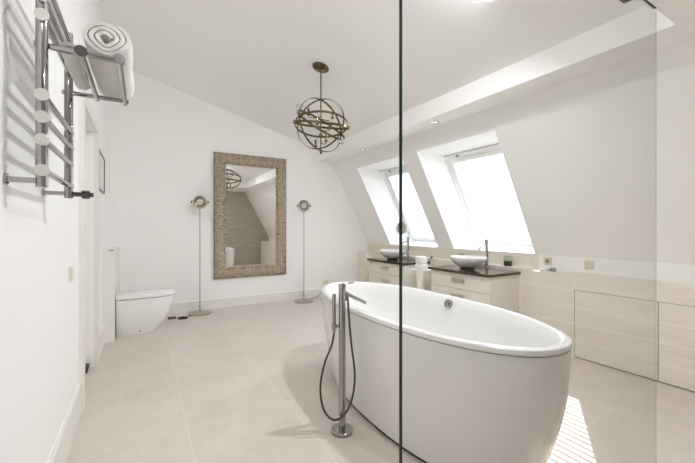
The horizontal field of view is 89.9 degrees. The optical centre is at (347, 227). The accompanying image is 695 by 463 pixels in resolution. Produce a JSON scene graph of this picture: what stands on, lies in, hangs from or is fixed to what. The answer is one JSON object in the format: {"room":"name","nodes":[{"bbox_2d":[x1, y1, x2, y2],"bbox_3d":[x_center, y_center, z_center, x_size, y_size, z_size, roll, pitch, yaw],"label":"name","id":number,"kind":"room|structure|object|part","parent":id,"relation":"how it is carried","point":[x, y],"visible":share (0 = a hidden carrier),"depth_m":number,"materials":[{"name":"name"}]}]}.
{"room":"bathroom","nodes":[
{"label":"bathroom","id":0,"kind":"room"},
{"bbox_2d":[0,0,109,462],"bbox_3d":[-1.589,-0.650,1.842,0.160,3.700,6.190,0,0,-31],"label":"wall","id":1,"kind":"structure","parent":0,"point":[39,234],"depth_m":1.34,"materials":[{"name":"white paint"}]},
{"bbox_2d":[3,0,128,198],"bbox_3d":[-0.999,-0.472,1.300,0.301,0.695,0.505,0,0,-31],"label":"towel radiator","id":2,"kind":"object","parent":1,"relation":"attached to","point":[47,27],"visible":0.99,"depth_m":1.14,"materials":[{"name":"silver metal"}]},
{"bbox_3d":[-0.940,-0.472,1.070,0.031,0.695,0.031,0,0,-31],"label":"post","id":3,"kind":"part","parent":2,"relation":"part of","materials":[{"name":"silver metal"}]},
{"bbox_3d":[-1.052,-0.705,1.272,0.021,0.021,0.494,0,0,-31],"label":"rail","id":4,"kind":"part","parent":2,"relation":"part of","materials":[{"name":"silver metal"}]},
{"bbox_3d":[-1.052,-0.646,1.272,0.021,0.021,0.494,0,0,-31],"label":"rail","id":5,"kind":"part","parent":2,"relation":"part of","materials":[{"name":"silver metal"}]},
{"bbox_3d":[-1.052,-0.770,1.272,0.021,0.021,0.494,0,0,-31],"label":"rail","id":6,"kind":"part","parent":2,"relation":"part of","materials":[{"name":"silver metal"}]},
{"bbox_3d":[-1.052,-0.404,1.272,0.021,0.021,0.494,0,0,-31],"label":"rail","id":7,"kind":"part","parent":2,"relation":"part of","materials":[{"name":"silver metal"}]},
{"bbox_3d":[-1.052,-0.337,1.272,0.021,0.021,0.494,0,0,-31],"label":"rail","id":8,"kind":"part","parent":2,"relation":"part of","materials":[{"name":"silver metal"}]},
{"bbox_3d":[-1.052,-0.268,1.272,0.021,0.021,0.494,0,0,-31],"label":"rail","id":9,"kind":"part","parent":2,"relation":"part of","materials":[{"name":"silver metal"}]},
{"bbox_3d":[-1.052,-0.175,1.272,0.021,0.021,0.494,0,0,-31],"label":"rail","id":10,"kind":"part","parent":2,"relation":"part of","materials":[{"name":"silver metal"}]},
{"bbox_3d":[-1.175,-0.472,1.466,0.031,0.695,0.031,0,0,-31],"label":"post","id":11,"kind":"part","parent":2,"relation":"part of","materials":[{"name":"silver metal"}]},
{"bbox_2d":[59,42,90,89],"bbox_3d":[-1.031,-0.605,1.324,0.065,0.050,0.338,0,0,-31],"label":"rolled towel","id":12,"kind":"object","parent":2,"relation":"on","point":[73,64],"visible":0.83,"depth_m":1.28,"materials":[{"name":"white fabric"}]},
{"bbox_3d":[-0.867,-0.570,1.136,0.236,0.019,0.019,0,0,-31],"label":"shelf arm","id":13,"kind":"part","parent":2,"relation":"part of","materials":[{"name":"silver metal"}]},
{"bbox_3d":[-1.092,-0.570,1.515,0.236,0.019,0.019,0,0,-31],"label":"shelf arm","id":14,"kind":"part","parent":2,"relation":"part of","materials":[{"name":"silver metal"}]},
{"bbox_2d":[82,22,134,98],"bbox_3d":[-0.942,-0.643,1.394,0.147,0.113,0.508,0,0,-31],"label":"rolled towel","id":15,"kind":"object","parent":2,"relation":"on","point":[103,38],"visible":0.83,"depth_m":1.22,"materials":[{"name":"white fabric"}]},
{"bbox_2d":[68,265,72,282],"bbox_3d":[-1.562,0.260,1.969,0.015,0.090,0.090,0,0,-31],"label":"light switch","id":16,"kind":"object","parent":1,"relation":"attached to","point":[70,268],"visible":1,"depth_m":1.93,"materials":[{"name":"white plastic"}]},
{"bbox_2d":[47,324,103,462],"bbox_3d":[-1.265,1.100,1.470,0.016,0.200,5.020,0,0,-31],"label":"baseboard","id":17,"kind":"structure","parent":1,"relation":"attached to","point":[60,451],"depth_m":1.87,"materials":[{"name":"white paint"}]},
{"bbox_2d":[78,88,98,413],"bbox_3d":[-2.022,0.135,2.637,0.146,2.130,1.000,0,0,-31],"label":"door","id":18,"kind":"structure","parent":1,"relation":"in","point":[84,106],"depth_m":2.26,"materials":[{"name":"white paint"}]},
{"bbox_2d":[99,149,104,193],"bbox_3d":[-2.439,-0.545,3.448,0.016,0.370,0.580,0,0,-31],"label":"picture frame","id":19,"kind":"object","parent":1,"relation":"attached to","point":[101,158],"visible":0.71,"depth_m":3.46,"materials":[{"name":"brown"}]},
{"bbox_2d":[110,71,423,301],"bbox_3d":[-0.912,-0.700,5.930,5.776,3.800,0.150,0,0,-31],"label":"wall","id":20,"kind":"structure","parent":0,"point":[164,142],"depth_m":5.06,"materials":[{"name":"white paint"}]},
{"bbox_2d":[168,288,321,313],"bbox_3d":[-1.393,1.125,5.548,3.667,0.150,0.016,0,0,-31],"label":"baseboard","id":21,"kind":"structure","parent":20,"relation":"attached to","point":[183,306],"depth_m":5.40,"materials":[{"name":"white paint"}]},
{"bbox_2d":[214,152,285,278],"bbox_3d":[-1.502,-0.186,5.466,1.129,1.898,0.046,0,0,-31],"label":"wall mirror","id":22,"kind":"object","parent":20,"relation":"attached to","point":[250,191],"visible":1,"depth_m":5.45,"materials":[{"name":"mirror glass"},{"name":"brown-beige mosaic tile"}]},
{"bbox_2d":[226,165,275,266],"bbox_3d":[-1.510,-0.186,5.479,0.793,1.562,0.010,0,0,-31],"label":"mirror glass","id":23,"kind":"object","parent":22,"relation":"attached to","point":[250,189],"depth_m":5.47,"materials":[{"name":"white"}]},
{"bbox_2d":[99,0,647,147],"bbox_3d":[-0.633,-1.864,3.223,3.213,1.034,4.790,0,0,-31],"label":"ceiling","id":24,"kind":"structure","parent":0,"point":[251,60],"depth_m":3.26,"materials":[{"name":"white paint"}]},
{"bbox_2d":[293,62,349,153],"bbox_3d":[-0.268,-1.214,3.574,0.583,0.919,0.574,0,0,-31],"label":"chandelier","id":25,"kind":"object","parent":24,"relation":"hanging from","point":[320,67],"visible":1,"depth_m":3.54,"materials":[{"name":"brown metal"}]},
{"bbox_3d":[-0.273,-1.193,3.570,0.028,0.876,0.028,0,0,-31],"label":"rod","id":26,"kind":"part","parent":25,"relation":"part of","materials":[{"name":"brown metal"}]},
{"bbox_2d":[66,297,694,462],"bbox_3d":[0.229,1.260,2.979,4.526,0.120,6.490,0,0,-31],"label":"floor","id":27,"kind":"structure","parent":0,"point":[234,384],"depth_m":2.35,"materials":[{"name":"beige tile"}]},
{"bbox_2d":[102,247,119,342],"bbox_3d":[-2.776,0.722,4.109,0.110,0.957,1.077,0,0,-31],"label":"box","id":28,"kind":"object","parent":27,"relation":"on","point":[111,257],"visible":0.97,"depth_m":3.66,"materials":[{"name":"white paint"}]},
{"bbox_2d":[116,289,174,336],"bbox_3d":[-2.358,0.974,4.095,0.593,0.452,0.390,0,0,-31],"label":"toilet","id":29,"kind":"object","parent":27,"relation":"on","point":[137,311],"visible":1,"depth_m":3.93,"materials":[{"name":"white ceramic"}]},
{"bbox_3d":[-2.358,0.770,4.095,0.593,0.044,0.375,0,0,-31],"label":"lid","id":30,"kind":"part","parent":29,"relation":"part of","materials":[{"name":"white ceramic"}]},
{"bbox_2d":[167,195,211,319],"bbox_3d":[-2.124,0.369,4.771,0.320,1.661,0.580,0,0,23],"label":"floor lamp","id":31,"kind":"object","parent":27,"relation":"on","point":[199,201],"visible":1,"depth_m":4.87,"materials":[{"name":"silver metal"}]},
{"bbox_2d":[294,200,320,302],"bbox_3d":[-0.558,0.370,5.795,0.696,1.662,0.320,0,0,-35],"label":"floor lamp","id":32,"kind":"object","parent":27,"relation":"on","point":[303,205],"visible":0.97,"depth_m":5.67,"materials":[{"name":"silver metal"}]},
{"bbox_2d":[319,282,366,437],"bbox_3d":[-0.020,0.762,2.050,0.299,0.877,0.128,0,0,-12],"label":"mixer","id":33,"kind":"object","parent":27,"relation":"on","point":[342,429],"visible":1,"depth_m":2.03,"materials":[{"name":"silver metal"}]},
{"bbox_3d":[0.039,0.415,2.089,0.175,0.105,0.021,0,0,-31],"label":"spout","id":34,"kind":"part","parent":33,"relation":"part of","materials":[{"name":"silver metal"}]},
{"bbox_2d":[367,257,429,290],"bbox_3d":[0.753,0.840,5.246,0.519,0.721,0.895,0,0,-31],"label":"vanity cabinet","id":35,"kind":"object","parent":27,"relation":"on","point":[381,270],"visible":0.48,"depth_m":4.99,"materials":[{"name":"white paint"}]},
{"bbox_3d":[0.567,0.802,5.136,0.017,0.216,0.851,0,0,-31],"label":"drawer","id":36,"kind":"part","parent":35,"relation":"part of","materials":[{"name":"white paint"}]},
{"bbox_3d":[0.567,0.602,5.136,0.017,0.172,0.851,0,0,-31],"label":"drawer","id":37,"kind":"part","parent":35,"relation":"part of","materials":[{"name":"white paint"}]},
{"bbox_2d":[367,257,429,264],"bbox_3d":[0.753,0.494,5.246,0.519,0.030,0.895,0,0,-31],"label":"countertop","id":38,"kind":"structure","parent":35,"relation":"on","point":[405,261],"depth_m":5.13,"materials":[{"name":"black stone"}]},
{"bbox_2d":[379,249,405,259],"bbox_3d":[0.684,0.408,5.313,0.382,0.142,0.444,0,0,-31],"label":"vessel basin","id":39,"kind":"object","parent":38,"relation":"in","point":[390,254],"visible":0.91,"depth_m":5.20,"materials":[{"name":"white ceramic"}]},
{"bbox_2d":[402,232,408,258],"bbox_3d":[0.880,0.271,5.325,0.175,0.416,0.054,0,0,-31],"label":"tap","id":40,"kind":"object","parent":38,"relation":"on","point":[407,241],"visible":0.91,"depth_m":5.34,"materials":[{"name":"silver metal"}]},
{"bbox_2d":[411,252,432,290],"bbox_3d":[1.012,0.760,4.636,0.272,0.880,0.264,0,0,-31],"label":"towel stand","id":41,"kind":"object","parent":27,"relation":"on","point":[431,257],"visible":0.35,"depth_m":4.64,"materials":[{"name":"silver metal"}]},
{"bbox_2d":[415,269,423,288],"bbox_3d":[0.934,0.660,4.516,0.053,0.240,0.113,0,0,-31],"label":"hanging cloth","id":42,"kind":"object","parent":41,"relation":"hanging from","point":[419,273],"visible":1,"depth_m":4.49,"materials":[{"name":"white fabric"}]},
{"bbox_2d":[415,264,427,269],"bbox_3d":[0.981,0.510,4.617,0.152,0.077,0.152,0,0,-31],"label":"folded towel","id":43,"kind":"object","parent":41,"relation":"on","point":[417,266],"visible":0.84,"depth_m":4.56,"materials":[{"name":"white fabric"}]},
{"bbox_2d":[416,256,426,263],"bbox_3d":[0.981,0.423,4.617,0.140,0.102,0.140,0,0,-31],"label":"folded towel","id":44,"kind":"object","parent":43,"relation":"on","point":[419,259],"visible":1,"depth_m":4.56,"materials":[{"name":"white fabric"}]},
{"bbox_2d":[321,281,572,462],"bbox_3d":[0.417,0.850,2.346,0.865,0.701,2.027,0,0,-31],"label":"bathtub","id":45,"kind":"object","parent":27,"relation":"on","point":[482,383],"visible":0.91,"depth_m":1.69,"materials":[{"name":"white ceramic"}]},
{"bbox_2d":[428,264,520,312],"bbox_3d":[1.449,0.840,4.072,0.519,0.721,0.895,0,0,-31],"label":"vanity cabinet","id":46,"kind":"object","parent":27,"relation":"on","point":[499,288],"visible":0.48,"depth_m":3.80,"materials":[{"name":"white paint"}]},
{"bbox_3d":[1.247,0.779,3.952,0.022,0.044,0.180,0,0,-31],"label":"drawer pull","id":47,"kind":"part","parent":46,"relation":"part of","materials":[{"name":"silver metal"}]},
{"bbox_3d":[1.247,0.601,3.952,0.022,0.044,0.180,0,0,-31],"label":"drawer pull","id":48,"kind":"part","parent":46,"relation":"part of","materials":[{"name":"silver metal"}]},
{"bbox_3d":[1.264,0.802,3.962,0.017,0.216,0.851,0,0,-31],"label":"drawer","id":49,"kind":"part","parent":46,"relation":"part of","materials":[{"name":"white paint"}]},
{"bbox_3d":[1.264,0.602,3.962,0.017,0.172,0.851,0,0,-31],"label":"drawer","id":50,"kind":"part","parent":46,"relation":"part of","materials":[{"name":"white paint"}]},
{"bbox_2d":[428,264,520,277],"bbox_3d":[1.449,0.494,4.072,0.519,0.030,0.895,0,0,-31],"label":"countertop","id":51,"kind":"structure","parent":46,"relation":"on","point":[479,271],"depth_m":3.88,"materials":[{"name":"black stone"}]},
{"bbox_2d":[450,255,486,269],"bbox_3d":[1.414,0.408,4.083,0.382,0.142,0.444,0,0,-31],"label":"vessel basin","id":52,"kind":"object","parent":51,"relation":"in","point":[467,262],"visible":0.99,"depth_m":3.97,"materials":[{"name":"white ceramic"}]},
{"bbox_2d":[478,234,488,268],"bbox_3d":[1.603,0.271,4.108,0.175,0.416,0.054,0,0,-31],"label":"tap","id":53,"kind":"object","parent":51,"relation":"on","point":[486,240],"visible":0.98,"depth_m":4.12,"materials":[{"name":"silver metal"}]},
{"bbox_2d":[395,0,656,462],"bbox_3d":[0.783,0.011,1.238,1.535,2.371,0.034,0,0,-31],"label":"screen","id":54,"kind":"object","parent":27,"relation":"on","point":[400,227],"visible":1,"depth_m":0.85,"materials":[{"name":"clear glass"}]},
{"bbox_3d":[0.132,0.000,0.863,0.032,0.032,0.008,0,0,-31],"label":"edge knob","id":55,"kind":"part","parent":54,"relation":"part of","materials":[{"name":"grey metal"}]},
{"bbox_2d":[318,0,694,161],"bbox_3d":[0.125,-1.751,2.859,4.146,1.152,6.190,0,0,-31],"label":"ceiling","id":56,"kind":"structure","parent":0,"point":[645,30],"depth_m":2.67,"materials":[{"name":"white paint"}]},
{"bbox_2d":[332,38,694,264],"bbox_3d":[1.887,-0.443,3.963,1.410,1.465,6.090,0,0,-31],"label":"wall","id":57,"kind":"structure","parent":0,"point":[600,164],"depth_m":3.04,"materials":[{"name":"white paint"}]},
{"bbox_2d":[382,166,436,243],"bbox_3d":[1.191,-0.377,5.654,0.756,1.271,1.126,0,0,-31],"label":"window","id":58,"kind":"structure","parent":57,"relation":"in","point":[394,171],"depth_m":5.99,"materials":[{"name":"white paint"}]},
{"bbox_2d":[388,172,433,237],"bbox_3d":[1.182,-0.362,5.649,0.592,1.067,0.946,0,0,-31],"label":"window pane","id":59,"kind":"object","parent":58,"relation":"attached to","point":[412,208],"visible":0.55,"depth_m":5.83,"materials":[{"name":"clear glass"}]},
{"bbox_2d":[444,144,532,248],"bbox_3d":[1.926,-0.377,4.416,0.756,1.271,1.146,0,0,-31],"label":"window","id":60,"kind":"structure","parent":57,"relation":"in","point":[492,149],"depth_m":4.73,"materials":[{"name":"white paint"}]},
{"bbox_2d":[453,152,530,241],"bbox_3d":[1.916,-0.362,4.410,0.592,1.067,0.966,0,0,-31],"label":"window pane","id":61,"kind":"object","parent":60,"relation":"attached to","point":[500,152],"visible":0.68,"depth_m":4.50,"materials":[{"name":"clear glass"}]},
{"bbox_3d":[1.676,-0.880,4.268,0.033,0.030,0.966,0,0,-31],"label":"head rail","id":62,"kind":"part","parent":61,"relation":"part of","materials":[{"name":"white paint"}]},
{"bbox_3d":[2.158,0.160,4.554,0.030,0.023,0.966,0,0,-31],"label":"rail","id":63,"kind":"part","parent":61,"relation":"part of","materials":[{"name":"white paint"}]},
{"bbox_2d":[357,251,694,356],"bbox_3d":[1.847,0.820,3.939,0.263,0.760,6.090,0,0,-31],"label":"wall","id":64,"kind":"structure","parent":0,"point":[548,297],"depth_m":3.32,"materials":[{"name":"beige tile"}]},
{"bbox_2d":[539,268,549,270],"bbox_3d":[2.050,0.429,3.605,0.115,0.022,0.068,0,0,-31],"label":"folded cloth","id":65,"kind":"object","parent":64,"relation":"on","point":[540,269],"visible":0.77,"depth_m":3.58,"materials":[{"name":"white fabric"}]},
{"bbox_2d":[575,290,657,380],"bbox_3d":[2.271,0.885,2.978,0.012,0.613,0.604,0,0,-31],"label":"door","id":66,"kind":"structure","parent":64,"relation":"in","point":[617,332],"depth_m":2.94,"materials":[{"name":"beige tile"}]},
{"bbox_2d":[575,290,693,391],"bbox_3d":[2.589,0.887,2.459,0.006,0.626,1.832,0,0,-31],"label":"trim","id":67,"kind":"structure","parent":64,"relation":"attached to","point":[578,290],"depth_m":2.72,"materials":[{"name":"grey"}]},
{"bbox_2d":[659,302,694,391],"bbox_3d":[2.582,0.885,2.454,0.012,0.613,0.604,0,0,-31],"label":"door","id":68,"kind":"structure","parent":64,"relation":"in","point":[676,322],"depth_m":2.62,"materials":[{"name":"beige tile"}]},
{"bbox_2d":[539,255,694,283],"bbox_3d":[3.058,0.745,2.744,0.600,0.910,2.800,0,0,-31],"label":"wall","id":69,"kind":"structure","parent":0,"point":[680,273],"depth_m":3.10,"materials":[{"name":"white paint"}]},
{"bbox_2d":[369,243,538,267],"bbox_3d":[1.504,0.745,5.363,0.600,0.910,3.290,0,0,-31],"label":"backsplash","id":70,"kind":"structure","parent":69,"relation":"attached to","point":[518,259],"depth_m":4.61,"materials":[{"name":"beige tile"}]},
{"bbox_2d":[504,255,511,265],"bbox_3d":[1.857,0.381,4.032,0.096,0.118,0.096,0,0,-31],"label":"candle jar","id":71,"kind":"object","parent":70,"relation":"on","point":[506,263],"visible":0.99,"depth_m":4.00,"materials":[{"name":"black glass"}]},
{"bbox_2d":[544,257,551,264],"bbox_3d":[2.130,0.352,3.706,0.014,0.084,0.084,0,0,-31],"label":"wall socket","id":72,"kind":"object","parent":69,"relation":"attached to","point":[547,260],"visible":1,"depth_m":3.70,"materials":[{"name":"beige plastic"}]},
{"bbox_2d":[584,260,593,268],"bbox_3d":[2.333,0.354,3.361,0.016,0.084,0.084,0,0,-31],"label":"rocker switch","id":73,"kind":"object","parent":69,"relation":"attached to","point":[588,264],"visible":1,"depth_m":3.36,"materials":[{"name":"beige plastic"}]}
]}

